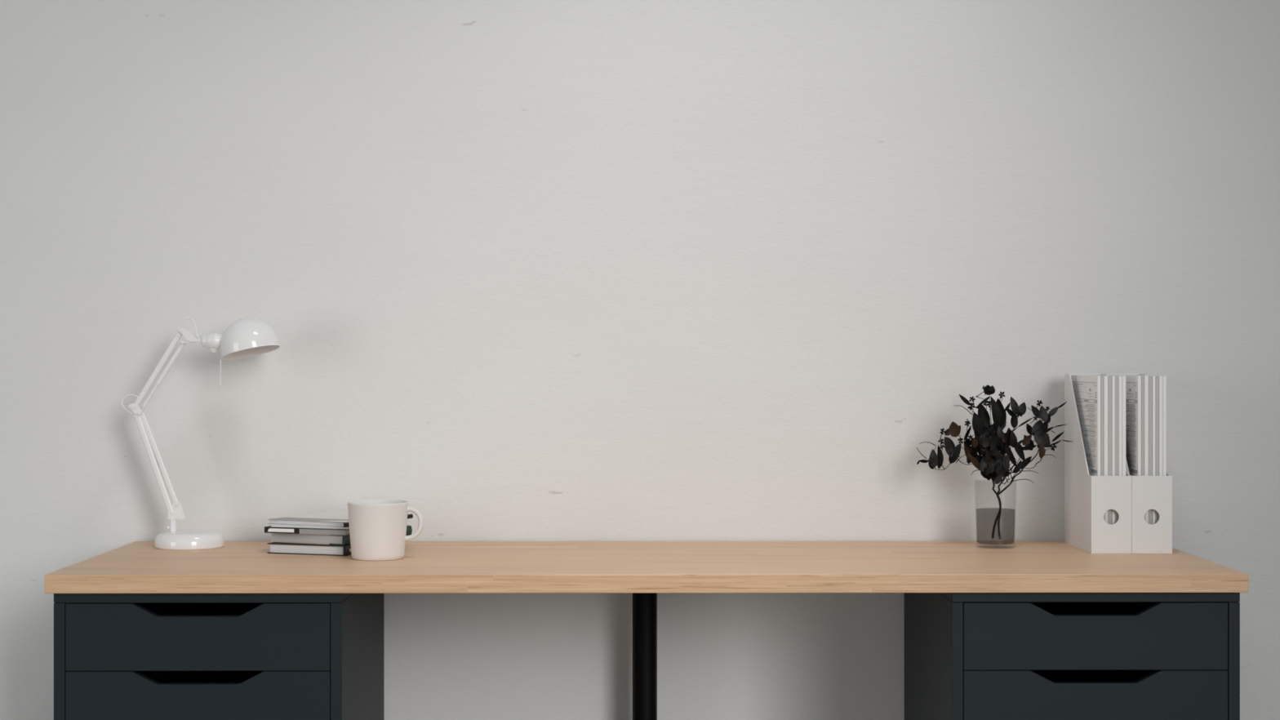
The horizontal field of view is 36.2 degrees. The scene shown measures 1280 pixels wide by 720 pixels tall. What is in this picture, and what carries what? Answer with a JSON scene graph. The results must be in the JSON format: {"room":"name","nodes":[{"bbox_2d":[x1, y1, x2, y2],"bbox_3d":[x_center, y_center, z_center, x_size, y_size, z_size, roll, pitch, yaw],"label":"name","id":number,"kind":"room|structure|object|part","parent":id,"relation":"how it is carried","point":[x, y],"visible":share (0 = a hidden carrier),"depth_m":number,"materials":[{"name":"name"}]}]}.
{"room":"home office","nodes":[
{"label":"home office","id":0,"kind":"room"},
{"bbox_2d":[0,0,1279,719],"bbox_3d":[0.008,-0.504,3.929,9.000,3.200,0.150,0,0,0],"label":"wall","id":1,"kind":"structure","parent":0,"point":[520,270],"depth_m":3.85,"materials":[{"name":"paint"}]},
{"bbox_3d":[0.037,1.121,-0.449,9.000,0.050,8.606,0,0,0],"label":"floor","id":2,"kind":"structure","parent":0,"visible":0},
{"bbox_2d":[53,593,383,719],"bbox_3d":[-0.738,0.742,3.537,0.479,0.709,0.565,0,0,0],"label":"drawer unit","id":3,"kind":"object","parent":2,"relation":"on","point":[117,656],"visible":0.88,"depth_m":3.26,"materials":[{"name":"grey paint"}]},
{"bbox_3d":[-0.968,0.750,3.536,0.018,0.691,0.565,0,0,0],"label":"panel","id":4,"kind":"part","parent":3,"relation":"part of","materials":[{"name":"grey paint"}]},
{"bbox_3d":[-0.736,0.575,3.264,0.440,0.112,0.018,0,0,0],"label":"drawer","id":5,"kind":"part","parent":3,"relation":"part of","materials":[{"name":"grey paint"}]},
{"bbox_3d":[-0.736,0.461,3.264,0.440,0.112,0.018,0,0,0],"label":"drawer","id":6,"kind":"part","parent":3,"relation":"part of","materials":[{"name":"grey paint"}]},
{"bbox_3d":[-0.738,0.396,3.537,0.479,0.017,0.565,0,0,0],"label":"panel","id":7,"kind":"part","parent":3,"relation":"part of","materials":[{"name":"grey paint"}]},
{"bbox_3d":[-0.507,0.750,3.539,0.018,0.691,0.565,0,0,0],"label":"panel","id":8,"kind":"part","parent":3,"relation":"part of","materials":[{"name":"grey paint"}]},
{"bbox_2d":[44,540,1248,719],"bbox_3d":[0.011,0.726,3.548,2.000,0.740,0.600,0,0,0],"label":"desk","id":9,"kind":"object","parent":2,"relation":"on","point":[644,570],"visible":0.96,"depth_m":3.32,"materials":[{"name":"brown wood"}]},
{"bbox_2d":[121,317,279,550],"bbox_3d":[-0.836,0.138,3.721,0.300,0.436,0.130,0,0,0],"label":"desk lamp","id":10,"kind":"object","parent":9,"relation":"on","point":[246,337],"visible":1,"depth_m":3.71,"materials":[{"name":"white metal"}]},
{"bbox_3d":[-0.967,0.084,3.717,0.037,0.039,0.003,0,0,0],"label":"cord","id":11,"kind":"part","parent":10,"relation":"part of","materials":[{"name":"white plastic"}]},
{"bbox_3d":[-0.888,0.314,3.721,0.013,0.028,0.013,0,0,0],"label":"post","id":12,"kind":"part","parent":10,"relation":"part of","materials":[{"name":"white metal"}]},
{"bbox_3d":[-0.855,-0.058,3.718,0.047,0.045,0.003,0,0,0],"label":"cord","id":13,"kind":"part","parent":10,"relation":"part of","materials":[{"name":"white plastic"}]},
{"bbox_2d":[200,332,222,349],"bbox_3d":[-0.812,-0.036,3.721,0.044,0.033,0.033,0,0,0],"label":"socket","id":14,"kind":"object","parent":10,"relation":"attached to","point":[212,340],"depth_m":3.71,"materials":[{"name":"white paint"}]},
{"bbox_3d":[-0.812,-0.022,3.721,0.019,0.017,0.019,0,0,0],"label":"tilt knob","id":15,"kind":"part","parent":10,"relation":"part of","materials":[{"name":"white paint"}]},
{"bbox_3d":[-0.796,0.017,3.711,0.002,0.058,0.002,0,0,-23],"label":"pull cord","id":16,"kind":"part","parent":10,"relation":"part of","materials":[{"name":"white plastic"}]},
{"bbox_3d":[-0.742,-0.041,3.722,0.113,0.080,0.113,0,0,0],"label":"lamp shade","id":17,"kind":"part","parent":10,"relation":"part of","materials":[{"name":"white paint"}]},
{"bbox_2d":[266,542,351,555],"bbox_3d":[-0.577,0.346,3.671,0.161,0.019,0.205,0,0,19],"label":"book","id":18,"kind":"object","parent":9,"relation":"on","point":[282,548],"visible":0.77,"depth_m":3.58,"materials":[{"name":"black paper"}]},
{"bbox_2d":[270,525,412,545],"bbox_3d":[-0.561,0.328,3.692,0.166,0.019,0.226,0,0,26],"label":"book","id":19,"kind":"object","parent":18,"relation":"on","point":[335,540],"visible":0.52,"depth_m":3.59,"materials":[{"name":"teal paper"}]},
{"bbox_2d":[264,525,349,535],"bbox_3d":[-0.580,0.313,3.672,0.166,0.011,0.205,0,0,19],"label":"book","id":20,"kind":"object","parent":19,"relation":"on","point":[269,529],"visible":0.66,"depth_m":3.57,"materials":[{"name":"black paper"}]},
{"bbox_2d":[271,524,349,528],"bbox_3d":[-0.574,0.305,3.670,0.154,0.003,0.200,0,0,19],"label":"booklet","id":21,"kind":"object","parent":20,"relation":"on","point":[275,525],"visible":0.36,"depth_m":3.58,"materials":[{"name":"white paper"}]},
{"bbox_2d":[267,511,413,527],"bbox_3d":[-0.562,0.299,3.689,0.174,0.009,0.226,0,0,26],"label":"book","id":22,"kind":"object","parent":21,"relation":"on","point":[333,518],"visible":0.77,"depth_m":3.62,"materials":[{"name":"white paper"}]},
{"bbox_2d":[347,499,423,560],"bbox_3d":[-0.465,0.305,3.503,0.120,0.102,0.108,0,0,38],"label":"mug","id":23,"kind":"object","parent":9,"relation":"on","point":[377,527],"visible":1,"depth_m":3.46,"materials":[{"name":"white ceramic"}]},
{"bbox_3d":[-0.406,0.294,3.507,0.036,0.062,0.012,0,0,0],"label":"handle","id":24,"kind":"part","parent":23,"relation":"part of","materials":[{"name":"white ceramic"}]},
{"bbox_3d":[0.009,0.742,3.748,0.090,0.709,0.090,0,0,0],"label":"leg","id":25,"kind":"part","parent":9,"relation":"part of","materials":[{"name":"black metal"}]},
{"bbox_2d":[1064,373,1131,553],"bbox_3d":[0.866,0.191,3.706,0.074,0.329,0.219,0,0,0],"label":"magazine file","id":26,"kind":"object","parent":9,"relation":"on","point":[1087,498],"visible":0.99,"depth_m":3.64,"materials":[{"name":"white cardboard"}]},
{"bbox_3d":[0.830,0.191,3.707,0.002,0.329,0.217,0,0,0],"label":"panel","id":27,"kind":"part","parent":26,"relation":"part of","materials":[{"name":"white cardboard"}]},
{"bbox_2d":[1071,375,1100,475],"bbox_3d":[0.846,0.192,3.708,0.006,0.324,0.207,0,0,0],"label":"magazine","id":28,"kind":"object","parent":26,"relation":"in","point":[1086,388],"visible":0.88,"depth_m":3.66,"materials":[{"name":"white paper"}]},
{"bbox_3d":[0.866,0.191,3.814,0.069,0.329,0.002,0,0,0],"label":"panel","id":29,"kind":"part","parent":26,"relation":"part of","materials":[{"name":"white"}]},
{"bbox_2d":[1100,377,1103,475],"bbox_3d":[0.852,0.192,3.709,0.006,0.322,0.205,0,0,0],"label":"magazine","id":30,"kind":"object","parent":26,"relation":"in","point":[1101,378],"visible":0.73,"depth_m":3.61,"materials":[{"name":"grey paper"}]},
{"bbox_2d":[1097,375,1107,523],"bbox_3d":[0.859,0.192,3.709,0.008,0.324,0.206,0,0,0],"label":"magazine","id":31,"kind":"object","parent":26,"relation":"in","point":[1105,378],"visible":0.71,"depth_m":3.60,"materials":[{"name":"white paper"}]},
{"bbox_2d":[1107,377,1111,524],"bbox_3d":[0.866,0.192,3.709,0.007,0.322,0.205,0,0,0],"label":"magazine","id":32,"kind":"object","parent":26,"relation":"in","point":[1109,379],"visible":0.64,"depth_m":3.61,"materials":[{"name":"grey paper"}]},
{"bbox_2d":[1104,375,1115,524],"bbox_3d":[0.873,0.192,3.709,0.006,0.324,0.205,0,0,0],"label":"magazine","id":33,"kind":"object","parent":26,"relation":"in","point":[1113,377],"visible":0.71,"depth_m":3.61,"materials":[{"name":"white paper"}]},
{"bbox_3d":[0.867,0.284,3.597,0.074,0.143,0.002,0,0,0],"label":"panel","id":34,"kind":"part","parent":26,"relation":"part of","materials":[{"name":"white cardboard"}]},
{"bbox_3d":[0.902,0.191,3.707,0.002,0.329,0.217,0,0,0],"label":"panel","id":35,"kind":"part","parent":26,"relation":"part of","materials":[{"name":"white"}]},
{"bbox_2d":[1111,375,1122,475],"bbox_3d":[0.885,0.192,3.709,0.007,0.324,0.206,0,0,0],"label":"magazine","id":36,"kind":"object","parent":26,"relation":"in","point":[1120,378],"visible":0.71,"depth_m":3.60,"materials":[{"name":"white paper"}]},
{"bbox_2d":[1115,377,1118,523],"bbox_3d":[0.879,0.192,3.709,0.006,0.322,0.205,0,0,0],"label":"magazine","id":37,"kind":"object","parent":26,"relation":"in","point":[1116,378],"visible":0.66,"depth_m":3.61,"materials":[{"name":"grey paper"}]},
{"bbox_2d":[1118,375,1125,475],"bbox_3d":[0.892,0.192,3.709,0.007,0.324,0.206,0,0,0],"label":"magazine","id":38,"kind":"object","parent":26,"relation":"in","point":[1123,377],"visible":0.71,"depth_m":3.61,"materials":[{"name":"white paper"}]},
{"bbox_2d":[1107,373,1172,553],"bbox_3d":[0.941,0.191,3.706,0.074,0.329,0.219,0,0,0],"label":"magazine file","id":39,"kind":"object","parent":9,"relation":"on","point":[1148,492],"visible":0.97,"depth_m":3.60,"materials":[{"name":"white cardboard"}]},
{"bbox_3d":[0.905,0.191,3.707,0.002,0.329,0.217,0,0,0],"label":"panel","id":40,"kind":"part","parent":39,"relation":"part of","materials":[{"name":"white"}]},
{"bbox_3d":[0.940,0.191,3.815,0.069,0.329,0.002,0,0,0],"label":"panel","id":41,"kind":"part","parent":39,"relation":"part of","materials":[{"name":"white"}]},
{"bbox_2d":[1121,375,1141,475],"bbox_3d":[0.920,0.192,3.709,0.007,0.324,0.207,0,0,0],"label":"magazine","id":42,"kind":"object","parent":39,"relation":"in","point":[1133,383],"visible":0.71,"depth_m":3.64,"materials":[{"name":"white paper"}]},
{"bbox_2d":[1137,375,1148,523],"bbox_3d":[0.934,0.192,3.709,0.008,0.324,0.206,0,0,0],"label":"magazine","id":43,"kind":"object","parent":39,"relation":"in","point":[1146,378],"visible":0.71,"depth_m":3.61,"materials":[{"name":"white paper"}]},
{"bbox_2d":[1141,377,1144,475],"bbox_3d":[0.927,0.192,3.710,0.006,0.322,0.205,0,0,0],"label":"magazine","id":44,"kind":"object","parent":39,"relation":"in","point":[1142,378],"visible":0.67,"depth_m":3.61,"materials":[{"name":"grey paper"}]},
{"bbox_2d":[1144,375,1155,524],"bbox_3d":[0.948,0.192,3.710,0.006,0.324,0.205,0,0,0],"label":"magazine","id":45,"kind":"object","parent":39,"relation":"in","point":[1153,377],"visible":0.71,"depth_m":3.61,"materials":[{"name":"white paper"}]},
{"bbox_2d":[1148,377,1152,524],"bbox_3d":[0.941,0.192,3.710,0.007,0.322,0.205,0,0,0],"label":"magazine","id":46,"kind":"object","parent":39,"relation":"in","point":[1150,379],"visible":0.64,"depth_m":3.61,"materials":[{"name":"grey paper"}]},
{"bbox_3d":[0.942,0.284,3.598,0.074,0.143,0.002,0,0,0],"label":"panel","id":47,"kind":"part","parent":39,"relation":"part of","materials":[{"name":"white cardboard"}]},
{"bbox_3d":[0.977,0.191,3.708,0.002,0.329,0.217,0,0,0],"label":"panel","id":48,"kind":"part","parent":39,"relation":"part of","materials":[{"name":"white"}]},
{"bbox_2d":[1151,375,1162,475],"bbox_3d":[0.960,0.192,3.709,0.007,0.324,0.206,0,0,0],"label":"magazine","id":49,"kind":"object","parent":39,"relation":"in","point":[1160,377],"visible":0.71,"depth_m":3.61,"materials":[{"name":"white paper"}]},
{"bbox_2d":[1155,377,1159,522],"bbox_3d":[0.954,0.192,3.710,0.006,0.322,0.205,0,0,0],"label":"magazine","id":50,"kind":"object","parent":39,"relation":"in","point":[1157,378],"visible":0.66,"depth_m":3.61,"materials":[{"name":"grey paper"}]},
{"bbox_2d":[1158,375,1166,475],"bbox_3d":[0.967,0.192,3.709,0.007,0.324,0.206,0,0,0],"label":"magazine","id":51,"kind":"object","parent":39,"relation":"in","point":[1164,378],"visible":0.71,"depth_m":3.61,"materials":[{"name":"white paper"}]},
{"bbox_3d":[0.676,0.292,3.720,0.080,0.127,0.080,0,0,0],"label":"glass vase","id":52,"kind":"object","parent":9,"relation":"on","visible":0},
{"bbox_2d":[916,384,1073,539],"bbox_3d":[0.676,0.194,3.720,0.308,0.294,0.086,0,0,0],"label":"plant","id":53,"kind":"object","parent":52,"relation":"in","point":[989,438],"visible":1,"depth_m":3.71,"materials":[{"name":"black plant"}]},
{"bbox_3d":[0.671,0.275,3.721,0.033,0.130,0.010,0,0,0],"label":"stem","id":54,"kind":"part","parent":53,"relation":"part of","materials":[{"name":"black plant"}]},
{"bbox_3d":[0.686,0.276,3.720,0.013,0.131,0.021,0,0,42],"label":"stem","id":55,"kind":"part","parent":53,"relation":"part of","materials":[{"name":"black plant"}]},
{"bbox_3d":[0.721,0.211,3.732,0.089,0.096,0.009,0,0,-13],"label":"stem","id":56,"kind":"part","parent":53,"relation":"part of","materials":[{"name":"black plant"}]},
{"bbox_2d":[904,592,1239,719],"bbox_3d":[0.759,0.742,3.547,0.481,0.709,0.565,0,0,0],"label":"drawer unit","id":57,"kind":"object","parent":2,"relation":"on","point":[968,655],"visible":0.93,"depth_m":3.27,"materials":[{"name":"grey paint"}]},
{"bbox_3d":[0.528,0.750,3.546,0.018,0.691,0.565,0,0,0],"label":"panel","id":58,"kind":"part","parent":57,"relation":"part of","materials":[{"name":"grey paint"}]},
{"bbox_3d":[0.759,0.396,3.547,0.481,0.017,0.565,0,0,0],"label":"panel","id":59,"kind":"part","parent":57,"relation":"part of","materials":[{"name":"grey paint"}]},
{"bbox_3d":[0.761,0.575,3.274,0.442,0.112,0.018,0,0,0],"label":"drawer","id":60,"kind":"part","parent":57,"relation":"part of","materials":[{"name":"grey paint"}]},
{"bbox_3d":[0.761,0.461,3.274,0.442,0.112,0.018,0,0,0],"label":"drawer","id":61,"kind":"part","parent":57,"relation":"part of","materials":[{"name":"grey paint"}]},
{"bbox_3d":[0.991,0.750,3.549,0.018,0.691,0.565,0,0,0],"label":"panel","id":62,"kind":"part","parent":57,"relation":"part of","materials":[{"name":"grey paint"}]}
]}

